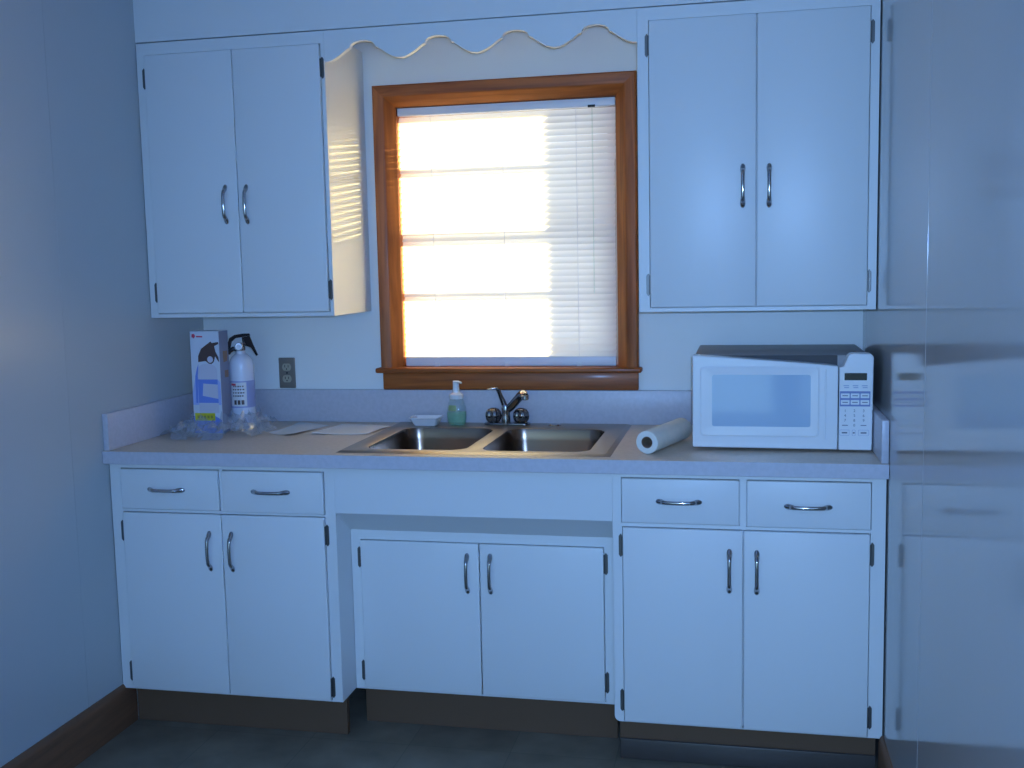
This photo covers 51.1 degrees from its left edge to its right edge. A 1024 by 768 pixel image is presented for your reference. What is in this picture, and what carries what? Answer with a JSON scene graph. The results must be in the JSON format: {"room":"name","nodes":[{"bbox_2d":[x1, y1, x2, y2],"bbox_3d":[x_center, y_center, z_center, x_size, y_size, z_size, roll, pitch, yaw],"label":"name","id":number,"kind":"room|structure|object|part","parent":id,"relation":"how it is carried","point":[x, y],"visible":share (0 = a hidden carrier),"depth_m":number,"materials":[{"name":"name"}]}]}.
{"room":"kitchen","nodes":[
{"label":"kitchen","id":0,"kind":"room"},
{"bbox_2d":[0,0,203,766],"bbox_3d":[-1.784,0.109,0.883,0.120,2.450,6.360,0,6,12],"label":"wall","id":1,"kind":"structure","parent":0,"point":[119,356],"depth_m":3.03,"materials":[{"name":"grey paint"}]},
{"bbox_2d":[42,0,89,706],"bbox_3d":[-1.265,-0.203,3.018,0.001,2.315,0.008,0,6,12],"label":"trim","id":2,"kind":"structure","parent":1,"relation":"attached to","point":[42,0],"depth_m":3.03,"materials":[{"name":"grey paint"}]},
{"bbox_2d":[0,684,137,767],"bbox_3d":[-1.770,1.300,0.637,0.013,0.135,5.625,0,6,12],"label":"baseboard","id":3,"kind":"structure","parent":1,"relation":"attached to","point":[69,745],"depth_m":3.10,"materials":[{"name":"brown wood"}]},
{"bbox_2d":[102,392,193,450],"bbox_3d":[-1.149,0.109,3.519,0.018,0.112,0.649,0,6,12],"label":"backsplash","id":4,"kind":"structure","parent":1,"relation":"attached to","point":[131,425],"depth_m":3.40,"materials":[{"name":"laminate"}]},
{"bbox_2d":[75,688,877,767],"bbox_3d":[-0.615,1.375,0.715,2.481,0.080,6.480,0,6,12],"label":"floor","id":5,"kind":"structure","parent":0,"point":[145,743],"depth_m":3.13,"materials":[{"name":"grey plastic"}]},
{"bbox_2d":[110,464,356,733],"bbox_3d":[-0.795,0.618,3.492,0.719,0.830,0.662,0,6,12],"label":"base cabinet","id":6,"kind":"object","parent":5,"relation":"on","point":[235,584],"visible":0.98,"depth_m":3.19,"materials":[{"name":"white wood"}]},
{"bbox_3d":[-1.034,0.317,3.182,0.123,0.015,0.027,0,6,12],"label":"handle","id":7,"kind":"part","parent":6,"relation":"part of","materials":[{"name":"silver metal"}]},
{"bbox_3d":[-1.021,0.315,3.203,0.318,0.121,0.020,0,6,12],"label":"drawer","id":8,"kind":"part","parent":6,"relation":"part of","materials":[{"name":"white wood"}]},
{"bbox_3d":[-1.012,0.660,3.240,0.322,0.550,0.020,0,6,12],"label":"door","id":9,"kind":"part","parent":6,"relation":"part of","materials":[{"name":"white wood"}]},
{"bbox_3d":[-0.900,0.498,3.174,0.015,0.123,0.027,0,6,12],"label":"handle","id":10,"kind":"part","parent":6,"relation":"part of","materials":[{"name":"silver metal"}]},
{"bbox_3d":[-0.831,0.498,3.159,0.015,0.123,0.027,0,6,12],"label":"handle","id":11,"kind":"part","parent":6,"relation":"part of","materials":[{"name":"silver metal"}]},
{"bbox_3d":[-0.708,0.317,3.112,0.123,0.015,0.027,0,6,12],"label":"handle","id":12,"kind":"part","parent":6,"relation":"part of","materials":[{"name":"silver metal"}]},
{"bbox_3d":[-0.698,0.316,3.134,0.315,0.123,0.020,0,6,12],"label":"drawer","id":13,"kind":"part","parent":6,"relation":"part of","materials":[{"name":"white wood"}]},
{"bbox_3d":[-0.695,0.660,3.173,0.321,0.550,0.020,0,6,12],"label":"door","id":14,"kind":"part","parent":6,"relation":"part of","materials":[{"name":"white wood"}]},
{"bbox_2d":[102,389,888,478],"bbox_3d":[-0.064,0.130,3.284,2.239,0.151,0.659,0,6,12],"label":"countertop","id":15,"kind":"structure","parent":6,"relation":"on","point":[131,435],"depth_m":3.28,"materials":[{"name":"beige laminate"}]},
{"bbox_2d":[190,330,231,432],"bbox_3d":[-0.992,-0.008,3.530,0.103,0.336,0.067,0,6,12],"label":"carton","id":16,"kind":"object","parent":15,"relation":"on","point":[208,348],"visible":0.98,"depth_m":3.50,"materials":[{"name":"white"}]},
{"bbox_2d":[218,330,231,432],"bbox_3d":[-0.942,-0.008,3.521,0.001,0.334,0.062,0,6,12],"label":"panel","id":17,"kind":"object","parent":16,"relation":"attached to","point":[224,396],"depth_m":3.51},
{"bbox_2d":[160,407,277,437],"bbox_3d":[-0.962,0.116,3.547,0.330,0.080,0.371,0,6,12],"label":"plastic wrap","id":18,"kind":"object","parent":15,"relation":"on","point":[184,425],"visible":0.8,"depth_m":3.49,"materials":[{"name":"clear plastic"}]},
{"bbox_2d":[228,333,257,428],"bbox_3d":[-0.908,-0.010,3.609,0.088,0.318,0.086,2,7,28],"label":"fire extinguisher","id":19,"kind":"object","parent":15,"relation":"on","point":[241,365],"visible":0.95,"depth_m":3.58,"materials":[{"name":"white metal"}]},
{"bbox_3d":[-0.916,-0.139,3.595,0.075,0.059,0.020,-3,6,-14],"label":"lever","id":20,"kind":"part","parent":19,"relation":"part of","materials":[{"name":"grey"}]},
{"bbox_3d":[-0.913,0.035,3.577,0.053,0.080,0.009,0,6,7],"label":"label panel","id":21,"kind":"part","parent":19,"relation":"part of","materials":[{"name":"white paper"}]},
{"bbox_3d":[-0.882,-0.128,3.604,0.051,0.068,0.016,-3,6,-14],"label":"carrying handle","id":22,"kind":"part","parent":19,"relation":"part of","materials":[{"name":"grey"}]},
{"bbox_2d":[269,422,327,434],"bbox_3d":[-0.704,0.147,3.563,0.128,0.008,0.270,0,6,12],"label":"paper sheet","id":23,"kind":"object","parent":15,"relation":"on","point":[300,426],"visible":1,"depth_m":3.56,"materials":[{"name":"white paper"}]},
{"bbox_2d":[312,424,388,434],"bbox_3d":[-0.523,0.149,3.518,0.184,0.006,0.216,1,7,17],"label":"leaflet","id":24,"kind":"object","parent":15,"relation":"on","point":[342,429],"visible":1,"depth_m":3.51,"materials":[{"name":"white paper"}]},
{"bbox_2d":[336,422,630,456],"bbox_3d":[-0.058,0.245,3.304,0.796,0.181,0.589,0,6,12],"label":"sink","id":25,"kind":"object","parent":15,"relation":"in","point":[534,439],"visible":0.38,"depth_m":3.43,"materials":[{"name":"silver metal"}]},
{"bbox_2d":[408,415,443,425],"bbox_3d":[-0.285,0.122,3.571,0.106,0.028,0.079,0,6,12],"label":"soap dish","id":26,"kind":"object","parent":25,"relation":"on","point":[417,420],"visible":1,"depth_m":3.54,"materials":[{"name":"white plastic"}]},
{"bbox_3d":[-0.241,0.253,3.314,0.302,0.171,0.425,0,6,12],"label":"bowl","id":27,"kind":"part","parent":25,"relation":"part of","materials":[{"name":"silver metal"}]},
{"bbox_2d":[447,380,466,425],"bbox_3d":[-0.184,0.062,3.546,0.067,0.148,0.048,0,6,12],"label":"soap bottle","id":28,"kind":"object","parent":25,"relation":"on","point":[456,394],"visible":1,"depth_m":3.53,"materials":[{"name":"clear plastic"}]},
{"bbox_3d":[0.105,0.253,3.240,0.314,0.171,0.425,0,6,12],"label":"bowl","id":29,"kind":"part","parent":25,"relation":"part of","materials":[{"name":"silver metal"}]},
{"bbox_2d":[484,387,530,424],"bbox_3d":[0.011,0.073,3.502,0.114,0.128,0.221,-7,8,-41],"label":"kitchen faucet","id":30,"kind":"object","parent":15,"relation":"on","point":[493,415],"visible":1,"depth_m":3.52,"materials":[{"name":"silver metal"}]},
{"bbox_3d":[-0.061,0.103,3.549,0.055,0.050,0.055,0,6,12],"label":"knob","id":31,"kind":"part","parent":30,"relation":"part of","materials":[{"name":"silver metal"}]},
{"bbox_3d":[-0.047,0.046,3.524,0.070,0.076,0.022,-2,6,-7],"label":"lever","id":32,"kind":"part","parent":30,"relation":"part of","materials":[{"name":"silver metal"}]},
{"bbox_3d":[-0.020,0.098,3.527,0.030,0.063,0.030,0,6,12],"label":"spout","id":33,"kind":"part","parent":30,"relation":"part of","materials":[{"name":"silver metal"}]},
{"bbox_3d":[-0.015,0.131,3.542,0.156,0.006,0.044,0,6,12],"label":"plate","id":34,"kind":"part","parent":30,"relation":"part of","materials":[{"name":"silver metal"}]},
{"bbox_3d":[0.018,0.056,3.466,0.034,0.085,0.145,-4,7,-24],"label":"spout","id":35,"kind":"part","parent":30,"relation":"part of","materials":[{"name":"silver metal"}]},
{"bbox_3d":[0.030,0.103,3.530,0.055,0.050,0.055,0,6,12],"label":"knob","id":36,"kind":"part","parent":30,"relation":"part of","materials":[{"name":"silver metal"}]},
{"bbox_2d":[636,418,691,453],"bbox_3d":[0.440,0.147,3.076,0.064,0.064,0.273,2,7,29],"label":"paper towel roll","id":37,"kind":"object","parent":15,"relation":"on","point":[649,441],"visible":1,"depth_m":3.01,"materials":[{"name":"white paper"}]},
{"bbox_2d":[692,344,873,449],"bbox_3d":[0.785,0.028,3.153,0.482,0.270,0.442,0,6,12],"label":"microwave oven","id":38,"kind":"object","parent":15,"relation":"on","point":[802,396],"visible":1,"depth_m":2.95,"materials":[{"name":"white plastic"}]},
{"bbox_3d":[0.709,-0.056,2.987,0.383,0.048,0.002,0,6,12],"label":"vent panel","id":39,"kind":"part","parent":38,"relation":"part of","materials":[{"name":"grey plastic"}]},
{"bbox_3d":[0.790,0.023,3.179,0.476,0.252,0.388,0,6,12],"label":"casing","id":40,"kind":"part","parent":38,"relation":"part of","materials":[{"name":"white metal"}]},
{"bbox_3d":[0.928,0.040,2.898,0.079,0.041,0.001,0,6,12],"label":"key frame","id":41,"kind":"part","parent":38,"relation":"part of","materials":[{"name":"blue"}]},
{"bbox_3d":[0.937,0.047,2.924,0.089,0.264,0.052,0,6,12],"label":"control panel","id":42,"kind":"part","parent":38,"relation":"part of","materials":[{"name":"white plastic"}]},
{"bbox_2d":[334,468,618,737],"bbox_3d":[-0.047,0.617,3.351,0.803,0.830,0.625,0,6,12],"label":"base cabinet","id":43,"kind":"object","parent":5,"relation":"on","point":[482,599],"visible":0.99,"depth_m":3.13,"materials":[{"name":"white wood"}]},
{"bbox_3d":[-0.270,0.694,3.200,0.364,0.456,0.020,0,6,12],"label":"door","id":44,"kind":"part","parent":43,"relation":"part of","materials":[{"name":"white wood"}]},
{"bbox_3d":[-0.133,0.557,3.131,0.015,0.123,0.027,0,6,12],"label":"handle","id":45,"kind":"part","parent":43,"relation":"part of","materials":[{"name":"silver metal"}]},
{"bbox_3d":[-0.105,0.337,3.077,0.803,0.212,0.131,0,6,12],"label":"header panel","id":46,"kind":"part","parent":43,"relation":"part of","materials":[{"name":"white wood"}]},
{"bbox_3d":[-0.065,0.557,3.116,0.015,0.123,0.027,0,6,12],"label":"handle","id":47,"kind":"part","parent":43,"relation":"part of","materials":[{"name":"silver metal"}]},
{"bbox_3d":[0.089,0.695,3.123,0.364,0.456,0.020,0,6,12],"label":"door","id":48,"kind":"part","parent":43,"relation":"part of","materials":[{"name":"white wood"}]},
{"bbox_2d":[612,474,885,767],"bbox_3d":[0.691,0.620,3.175,0.712,0.830,0.662,0,6,12],"label":"base cabinet","id":49,"kind":"object","parent":5,"relation":"on","point":[749,611],"visible":0.97,"depth_m":2.88,"materials":[{"name":"white wood"}]},
{"bbox_3d":[0.446,0.318,2.866,0.123,0.015,0.027,0,6,12],"label":"handle","id":50,"kind":"part","parent":49,"relation":"part of","materials":[{"name":"silver metal"}]},
{"bbox_3d":[0.453,0.316,2.888,0.313,0.122,0.020,0,6,12],"label":"drawer","id":51,"kind":"part","parent":49,"relation":"part of","materials":[{"name":"white wood"}]},
{"bbox_3d":[0.466,0.664,2.925,0.320,0.550,0.020,0,6,12],"label":"door","id":52,"kind":"part","parent":49,"relation":"part of","materials":[{"name":"white wood"}]},
{"bbox_3d":[0.580,0.503,2.858,0.015,0.123,0.027,0,6,12],"label":"handle","id":53,"kind":"part","parent":49,"relation":"part of","materials":[{"name":"silver metal"}]},
{"bbox_3d":[0.645,1.032,2.968,0.690,0.059,0.010,0,6,12],"label":"shoe moulding","id":54,"kind":"part","parent":49,"relation":"part of","materials":[{"name":"grey"}]},
{"bbox_3d":[0.650,0.504,2.843,0.015,0.123,0.027,0,6,12],"label":"handle","id":55,"kind":"part","parent":49,"relation":"part of","materials":[{"name":"silver metal"}]},
{"bbox_3d":[0.782,0.665,2.857,0.321,0.550,0.020,0,6,12],"label":"door","id":56,"kind":"part","parent":49,"relation":"part of","materials":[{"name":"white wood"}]},
{"bbox_3d":[0.774,0.324,2.796,0.123,0.015,0.027,0,6,12],"label":"handle","id":57,"kind":"part","parent":49,"relation":"part of","materials":[{"name":"silver metal"}]},
{"bbox_3d":[0.779,0.318,2.818,0.315,0.124,0.020,0,6,12],"label":"drawer","id":58,"kind":"part","parent":49,"relation":"part of","materials":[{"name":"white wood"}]},
{"bbox_2d":[203,26,862,389],"bbox_3d":[0.014,-0.230,3.644,2.241,2.450,0.150,0,6,12],"label":"wall","id":59,"kind":"structure","parent":0,"point":[339,351],"depth_m":3.50,"materials":[{"name":"white paint"}]},
{"bbox_2d":[136,31,370,317],"bbox_3d":[-0.837,-0.658,3.502,0.628,0.862,0.380,0,6,12],"label":"upper cabinet","id":60,"kind":"object","parent":59,"relation":"attached to","point":[254,147],"visible":1,"depth_m":3.35,"materials":[{"name":"white wood"}]},
{"bbox_3d":[-1.001,-0.629,3.383,0.296,0.810,0.020,0,6,12],"label":"door","id":61,"kind":"part","parent":60,"relation":"part of","materials":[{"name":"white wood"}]},
{"bbox_3d":[-0.898,-0.561,3.345,0.015,0.123,0.027,0,6,12],"label":"handle","id":62,"kind":"part","parent":60,"relation":"part of","materials":[{"name":"silver metal"}]},
{"bbox_3d":[-0.829,-0.559,3.330,0.015,0.123,0.027,0,6,12],"label":"handle","id":63,"kind":"part","parent":60,"relation":"part of","materials":[{"name":"silver metal"}]},
{"bbox_3d":[-0.715,-0.629,3.322,0.285,0.810,0.020,0,6,12],"label":"door","id":64,"kind":"part","parent":60,"relation":"part of","materials":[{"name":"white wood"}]},
{"bbox_2d":[324,9,636,62],"bbox_3d":[-0.105,-1.023,3.156,0.946,0.092,0.019,0,6,12],"label":"valance","id":65,"kind":"object","parent":60,"relation":"attached to","point":[556,30],"visible":1,"depth_m":3.14,"materials":[{"name":"white wood"}]},
{"bbox_2d":[278,358,295,387],"bbox_3d":[-0.789,-0.039,3.756,0.061,0.107,0.008,0,6,12],"label":"wall outlet","id":66,"kind":"object","parent":59,"relation":"attached to","point":[287,375],"visible":1,"depth_m":3.75,"materials":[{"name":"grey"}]},
{"bbox_2d":[282,364,290,370],"bbox_3d":[-0.790,-0.059,3.751,0.033,0.025,0.002,0,6,12],"label":"receptacle","id":67,"kind":"object","parent":66,"relation":"attached to","point":[285,367],"depth_m":3.75,"materials":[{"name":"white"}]},
{"bbox_2d":[283,375,291,381],"bbox_3d":[-0.789,-0.018,3.756,0.033,0.025,0.002,0,6,12],"label":"receptacle","id":68,"kind":"object","parent":66,"relation":"attached to","point":[286,378],"depth_m":3.75,"materials":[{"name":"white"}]},
{"bbox_2d":[133,0,747,43],"bbox_3d":[-0.093,-1.229,3.135,2.241,0.350,0.023,0,6,12],"label":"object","id":69,"kind":"structure","parent":59,"relation":"attached to","point":[155,21],"depth_m":3.24,"materials":[{"name":"white paint"}]},
{"bbox_2d":[255,389,692,424],"bbox_3d":[0.003,0.076,3.594,2.200,0.113,0.018,0,6,12],"label":"backsplash","id":70,"kind":"structure","parent":59,"relation":"attached to","point":[631,407],"depth_m":3.62,"materials":[{"name":"laminate"}]},
{"bbox_2d":[372,70,642,389],"bbox_3d":[-0.012,-0.493,3.600,0.903,1.015,0.208,0,6,12],"label":"window","id":71,"kind":"structure","parent":59,"relation":"in","point":[621,85],"depth_m":3.53,"materials":[{"name":"brown wood"}]},
{"bbox_3d":[-0.418,-0.524,3.612,0.075,0.940,0.039,-1,6,2],"label":"casing","id":72,"kind":"part","parent":71,"relation":"part of","materials":[{"name":"brown wood"}]},
{"bbox_3d":[-0.033,-0.956,3.483,0.876,0.070,0.046,0,6,12],"label":"casing","id":73,"kind":"part","parent":71,"relation":"part of","materials":[{"name":"brown wood"}]},
{"bbox_2d":[397,97,616,365],"bbox_3d":[-0.016,-0.492,3.567,0.731,0.868,0.034,0,6,12],"label":"window blind","id":74,"kind":"object","parent":71,"relation":"attached to","point":[503,266],"visible":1,"depth_m":3.57,"materials":[{"name":"white plastic"}]},
{"bbox_3d":[-0.265,-0.493,3.608,0.002,0.813,0.001,0,6,12],"label":"ladder cord","id":75,"kind":"part","parent":74,"relation":"part of","materials":[{"name":"white fabric"}]},
{"bbox_3d":[-0.025,-0.493,3.557,0.002,0.813,0.001,0,6,12],"label":"ladder cord","id":76,"kind":"part","parent":74,"relation":"part of","materials":[{"name":"white fabric"}]},
{"bbox_3d":[-0.008,-0.078,3.616,0.724,0.032,0.022,0,6,12],"label":"rail","id":77,"kind":"part","parent":74,"relation":"part of","materials":[{"name":"white plastic"}]},
{"bbox_3d":[0.215,-0.492,3.506,0.002,0.813,0.001,0,6,12],"label":"ladder cord","id":78,"kind":"part","parent":74,"relation":"part of","materials":[{"name":"white fabric"}]},
{"bbox_3d":[0.001,-0.715,3.644,0.737,0.445,0.028,0,6,12],"label":"sash","id":79,"kind":"part","parent":71,"relation":"part of","materials":[{"name":"beige paint"}]},
{"bbox_3d":[0.003,-0.294,3.659,0.737,0.455,0.028,0,6,12],"label":"sash","id":80,"kind":"part","parent":71,"relation":"part of","materials":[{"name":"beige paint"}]},
{"bbox_3d":[0.369,-0.522,3.444,0.075,0.940,0.039,1,7,22],"label":"casing","id":81,"kind":"part","parent":71,"relation":"part of","materials":[{"name":"brown wood"}]},
{"bbox_2d":[637,0,880,311],"bbox_3d":[0.719,-0.655,3.170,0.660,0.862,0.380,0,6,12],"label":"upper cabinet","id":82,"kind":"object","parent":59,"relation":"attached to","point":[758,120],"visible":1,"depth_m":3.01,"materials":[{"name":"white wood"}]},
{"bbox_3d":[0.543,-0.626,3.053,0.298,0.812,0.020,0,6,12],"label":"door","id":83,"kind":"part","parent":82,"relation":"part of","materials":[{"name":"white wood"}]},
{"bbox_3d":[0.649,-0.559,3.014,0.015,0.123,0.027,0,6,12],"label":"handle","id":84,"kind":"part","parent":82,"relation":"part of","materials":[{"name":"silver metal"}]},
{"bbox_3d":[0.721,-0.557,2.999,0.015,0.123,0.027,0,6,12],"label":"handle","id":85,"kind":"part","parent":82,"relation":"part of","materials":[{"name":"silver metal"}]},
{"bbox_3d":[0.838,-0.626,2.990,0.300,0.812,0.020,0,6,12],"label":"door","id":86,"kind":"part","parent":82,"relation":"part of","materials":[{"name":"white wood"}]},
{"bbox_2d":[863,0,1023,767],"bbox_3d":[0.525,0.114,0.390,0.120,2.450,6.360,0,6,12],"label":"wall","id":87,"kind":"structure","parent":0,"point":[970,702],"depth_m":1.92,"materials":[{"name":"grey paint"}]},
{"bbox_2d":[872,404,888,463],"bbox_3d":[1.023,0.113,3.055,0.018,0.112,0.649,0,6,12],"label":"backsplash","id":88,"kind":"structure","parent":87,"relation":"attached to","point":[880,424],"depth_m":2.77,"materials":[{"name":"laminate"}]},
{"bbox_2d":[878,736,892,767],"bbox_3d":[0.403,1.308,0.144,0.013,0.135,5.568,0,6,12],"label":"baseboard","id":89,"kind":"structure","parent":87,"relation":"attached to","point":[884,761],"depth_m":2.78,"materials":[{"name":"brown wood"}]},
{"bbox_2d":[916,0,932,767],"bbox_3d":[0.851,-0.159,2.201,0.001,2.314,0.008,0,6,12],"label":"trim","id":90,"kind":"structure","parent":87,"relation":"attached to","point":[932,0],"depth_m":2.22,"materials":[{"name":"grey paint"}]}
]}

